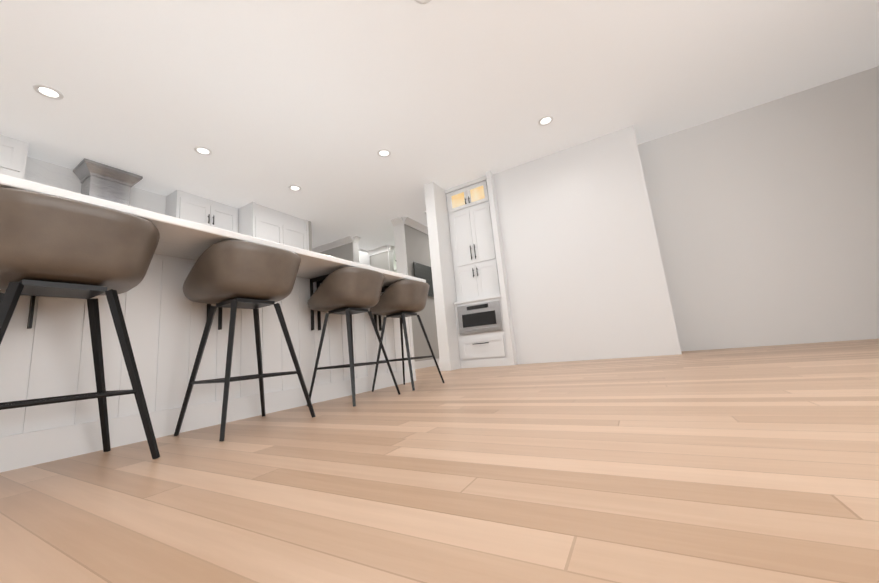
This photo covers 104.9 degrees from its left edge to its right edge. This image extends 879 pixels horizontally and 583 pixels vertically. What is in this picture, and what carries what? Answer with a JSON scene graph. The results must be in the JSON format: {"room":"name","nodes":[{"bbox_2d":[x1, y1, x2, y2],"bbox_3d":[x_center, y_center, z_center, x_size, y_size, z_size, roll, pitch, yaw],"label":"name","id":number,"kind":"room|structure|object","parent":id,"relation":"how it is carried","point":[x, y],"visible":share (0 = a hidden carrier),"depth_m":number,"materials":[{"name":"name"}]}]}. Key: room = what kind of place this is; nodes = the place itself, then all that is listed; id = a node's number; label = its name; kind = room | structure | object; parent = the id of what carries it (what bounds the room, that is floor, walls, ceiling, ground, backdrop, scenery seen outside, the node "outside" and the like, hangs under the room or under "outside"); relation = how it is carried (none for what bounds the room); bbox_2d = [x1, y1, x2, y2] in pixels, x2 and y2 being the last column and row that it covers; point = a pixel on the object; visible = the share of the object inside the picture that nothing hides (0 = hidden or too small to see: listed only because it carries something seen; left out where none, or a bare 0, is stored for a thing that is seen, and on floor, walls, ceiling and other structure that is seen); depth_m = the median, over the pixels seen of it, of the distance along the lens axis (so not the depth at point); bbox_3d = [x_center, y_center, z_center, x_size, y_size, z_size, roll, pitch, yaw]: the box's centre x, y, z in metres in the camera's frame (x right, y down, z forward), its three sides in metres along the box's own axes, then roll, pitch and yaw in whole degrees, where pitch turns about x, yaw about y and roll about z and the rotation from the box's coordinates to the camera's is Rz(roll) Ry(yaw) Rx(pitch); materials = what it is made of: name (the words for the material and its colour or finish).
{"room":"kitchen and dining room","nodes":[
{"label":"kitchen and dining room","id":0,"kind":"room"},
{"bbox_2d":[24,156,165,214],"bbox_3d":[-4.808,-0.176,2.916,0.170,2.780,7.620,-11,-11,29],"label":"wall","id":1,"kind":"structure","parent":0,"point":[48,174],"depth_m":3.94,"materials":[{"name":"white"}]},
{"bbox_2d":[0,134,28,178],"bbox_3d":[-4.510,-0.883,3.107,0.388,1.378,0.800,-11,-11,29],"label":"upper cabinet","id":2,"kind":"object","parent":1,"relation":"attached to","point":[13,155],"visible":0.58,"depth_m":3.38,"materials":[{"name":"white wood"}]},
{"bbox_2d":[73,158,142,205],"bbox_3d":[-3.903,-0.972,3.962,0.638,1.022,1.220,-11,-11,29],"label":"range hood","id":3,"kind":"object","parent":1,"relation":"attached to","point":[104,182],"visible":0.29,"depth_m":4.00,"materials":[{"name":"metal"}]},
{"bbox_2d":[165,189,237,232],"bbox_3d":[-3.445,-0.686,4.945,0.388,1.328,0.828,-11,-11,29],"label":"upper cabinet","id":4,"kind":"object","parent":1,"relation":"attached to","point":[180,204],"visible":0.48,"depth_m":4.85,"materials":[{"name":"white wood"}]},
{"bbox_2d":[308,221,311,250],"bbox_3d":[-2.583,0.167,6.061,0.860,2.780,0.075,-11,-11,29],"label":"wall","id":5,"kind":"structure","parent":0,"point":[310,235],"depth_m":6.05,"materials":[{"name":"grey paint"}]},
{"bbox_2d":[320,242,358,262],"bbox_3d":[-3.232,0.526,7.771,3.680,2.780,0.160,-11,-11,29],"label":"wall","id":6,"kind":"structure","parent":0,"point":[349,251],"depth_m":7.13,"materials":[{"name":"grey paint"}]},
{"bbox_2d":[312,236,356,252],"bbox_3d":[-3.370,-0.799,7.887,3.765,0.115,0.085,-11,-11,29],"label":"crown molding","id":7,"kind":"structure","parent":6,"relation":"attached to","point":[349,239],"depth_m":7.25,"materials":[{"name":"white wood"}]},
{"bbox_2d":[370,249,393,271],"bbox_3d":[-2.670,0.622,8.619,3.800,2.780,0.160,-11,-11,29],"label":"wall","id":8,"kind":"structure","parent":0,"point":[383,260],"depth_m":7.93,"materials":[{"name":"grey paint"}]},
{"bbox_2d":[359,249,369,265],"bbox_3d":[-2.269,-0.238,8.194,1.280,1.308,0.344,-11,-11,29],"label":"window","id":9,"kind":"structure","parent":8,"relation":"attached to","point":[364,257],"depth_m":7.95,"materials":[{"name":"white"}]},
{"bbox_2d":[367,245,391,255],"bbox_3d":[-2.808,-0.703,8.735,3.885,0.115,0.085,-11,-11,29],"label":"crown molding","id":10,"kind":"structure","parent":8,"relation":"attached to","point":[385,248],"depth_m":7.94,"materials":[{"name":"white wood"}]},
{"bbox_2d":[394,224,430,276],"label":"wall","id":11,"kind":"structure","parent":0,"point":[411,245],"depth_m":6.37,"materials":[{"name":"grey paint"}]},
{"bbox_2d":[413,262,433,296],"bbox_3d":[-0.238,-0.205,6.663,0.050,0.610,0.910,-11,-11,29],"label":"television","id":12,"kind":"object","parent":11,"relation":"attached to","point":[421,271],"visible":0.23,"depth_m":6.60,"materials":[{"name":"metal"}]},
{"bbox_2d":[411,296,438,361],"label":"wall","id":13,"kind":"structure","parent":0,"point":[427,315],"depth_m":6.37,"materials":[{"name":"grey paint"}]},
{"bbox_2d":[0,339,878,582],"bbox_3d":[-0.856,1.113,4.112,11.400,0.060,13.900,-11,-11,29],"label":"floor","id":14,"kind":"structure","parent":0,"point":[759,464],"depth_m":0.71,"materials":[{"name":"beige wood"}]},
{"bbox_2d":[0,187,159,458],"bbox_3d":[-1.336,0.169,1.173,0.478,0.876,0.507,-11,-11,29],"label":"bar stool","id":15,"kind":"object","parent":14,"relation":"on","point":[55,246],"visible":1,"depth_m":1.15,"materials":[{"name":"leather"}]},
{"bbox_2d":[0,230,415,472],"bbox_3d":[-1.348,0.369,2.352,1.388,0.886,3.099,-11,-11,29],"label":"kitchen island","id":16,"kind":"object","parent":14,"relation":"on","point":[46,348],"depth_m":1.67,"materials":[{"name":"wood"}]},
{"bbox_2d":[0,174,425,282],"bbox_3d":[-1.400,-0.079,2.445,1.620,0.034,3.132,-11,-11,29],"label":"island countertop","id":17,"kind":"structure","parent":16,"relation":"on","point":[161,221],"depth_m":1.45,"materials":[{"name":"white stone"}]},
{"bbox_2d":[174,240,314,440],"bbox_3d":[-1.000,0.239,1.748,0.480,0.876,0.507,-11,-11,29],"label":"bar stool","id":18,"kind":"object","parent":14,"relation":"on","point":[233,275],"visible":1,"depth_m":1.64,"materials":[{"name":"leather"}]},
{"bbox_2d":[238,202,308,250],"bbox_3d":[-2.769,0.093,5.535,0.766,2.778,1.016,-11,-11,29],"label":"upper cabinet","id":19,"kind":"object","parent":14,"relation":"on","point":[262,222],"visible":0.33,"depth_m":5.42,"materials":[{"name":"white wood"}]},
{"bbox_2d":[307,267,399,406],"bbox_3d":[-0.630,0.316,2.384,0.478,0.876,0.506,-11,-11,29],"label":"bar stool","id":20,"kind":"object","parent":14,"relation":"on","point":[348,292],"visible":1,"depth_m":2.26,"materials":[{"name":"leather"}]},
{"bbox_2d":[370,280,444,391],"bbox_3d":[-0.311,0.381,2.930,0.481,0.876,0.507,-11,-11,29],"label":"bar stool","id":21,"kind":"object","parent":14,"relation":"on","point":[401,299],"visible":0.98,"depth_m":2.80,"materials":[{"name":"leather"}]},
{"bbox_2d":[414,358,448,368],"bbox_3d":[0.347,1.443,7.191,0.010,0.130,3.135,-11,-11,29],"label":"baseboard","id":22,"kind":"structure","parent":14,"relation":"on","point":[425,363],"depth_m":6.07,"materials":[{"name":"white wood"}]},
{"bbox_2d":[445,173,508,300],"bbox_3d":[0.634,-0.752,5.305,0.740,1.818,0.576,-11,-11,29],"label":"tall cabinet","id":23,"kind":"object","parent":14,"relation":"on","point":[479,270],"depth_m":5.03,"materials":[{"name":"white wood"}]},
{"bbox_2d":[455,297,516,367],"bbox_3d":[0.738,0.623,5.023,0.740,0.925,0.671,-11,-11,29],"label":"base cabinet","id":24,"kind":"object","parent":14,"relation":"on","point":[484,327],"depth_m":4.71,"materials":[{"name":"white wood"}]},
{"bbox_2d":[493,125,681,364],"bbox_3d":[1.852,-0.502,4.583,1.830,2.778,0.545,-11,-11,29],"label":"wall","id":25,"kind":"structure","parent":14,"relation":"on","point":[556,256],"depth_m":4.28,"materials":[{"name":"white paint"}]},
{"bbox_2d":[0,0,878,269],"bbox_3d":[-1.116,-1.682,4.601,11.400,0.080,13.900,-11,-11,29],"label":"ceiling","id":26,"kind":"structure","parent":0,"point":[268,103],"depth_m":3.20,"materials":[{"name":"white paint"}]},
{"bbox_2d":[33,84,63,99],"bbox_3d":[-3.376,-1.720,2.920,0.176,0.009,0.176,-11,-11,29],"label":"recessed light","id":27,"kind":"object","parent":26,"relation":"in","point":[48,91],"visible":1,"depth_m":2.92,"materials":[{"name":"white"}]},
{"bbox_2d":[194,146,211,155],"bbox_3d":[-2.713,-1.613,3.882,0.176,0.009,0.176,-11,-11,29],"label":"recessed light","id":28,"kind":"object","parent":26,"relation":"in","point":[202,150],"visible":1,"depth_m":3.88,"materials":[{"name":"white"}]},
{"bbox_2d":[288,185,300,190],"bbox_3d":[-2.091,-1.495,4.890,0.176,0.009,0.176,-11,-11,29],"label":"recessed light","id":29,"kind":"object","parent":26,"relation":"in","point":[294,187],"visible":1,"depth_m":4.88,"materials":[{"name":"white"}]},
{"bbox_2d":[377,149,390,156],"bbox_3d":[-0.697,-1.737,4.247,0.176,0.009,0.176,-11,-11,29],"label":"recessed light","id":30,"kind":"object","parent":26,"relation":"in","point":[383,152],"visible":1,"depth_m":4.24,"materials":[{"name":"white"}]},
{"bbox_2d":[400,216,427,234],"bbox_3d":[0.620,-1.070,8.459,0.085,0.115,5.205,-11,-11,29],"label":"crown molding","id":31,"kind":"structure","parent":26,"relation":"attached to","point":[412,223],"depth_m":6.55,"materials":[{"name":"white wood"}]},
{"bbox_2d":[414,0,430,3],"bbox_3d":[-0.115,-2.116,2.384,0.176,0.009,0.176,-11,-11,29],"label":"recessed light","id":32,"kind":"object","parent":26,"relation":"in","point":[422,1],"visible":1,"depth_m":2.45,"materials":[{"name":"white"}]},
{"bbox_2d":[538,115,553,125],"bbox_3d":[1.230,-1.974,3.911,0.176,0.009,0.176,-11,-11,29],"label":"recessed light","id":33,"kind":"object","parent":26,"relation":"in","point":[546,120],"visible":1,"depth_m":3.91,"materials":[{"name":"white"}]},
{"bbox_2d":[424,182,459,360],"bbox_3d":[0.190,-0.228,5.277,0.160,2.780,0.930,-11,-11,29],"label":"wall","id":34,"kind":"structure","parent":0,"point":[443,279],"depth_m":4.94,"materials":[{"name":"white paint"}]},
{"bbox_2d":[448,359,460,370],"bbox_3d":[0.220,1.023,4.721,0.015,0.130,0.295,-11,-11,29],"label":"baseboard","id":35,"kind":"structure","parent":34,"relation":"attached to","point":[449,365],"depth_m":4.69,"materials":[{"name":"white wood"}]},
{"bbox_2d":[638,66,878,350],"bbox_3d":[2.581,-0.573,4.572,5.070,2.780,0.140,-11,-11,29],"label":"wall","id":36,"kind":"structure","parent":0,"point":[766,219],"depth_m":3.81,"materials":[{"name":"white paint"}]}
]}

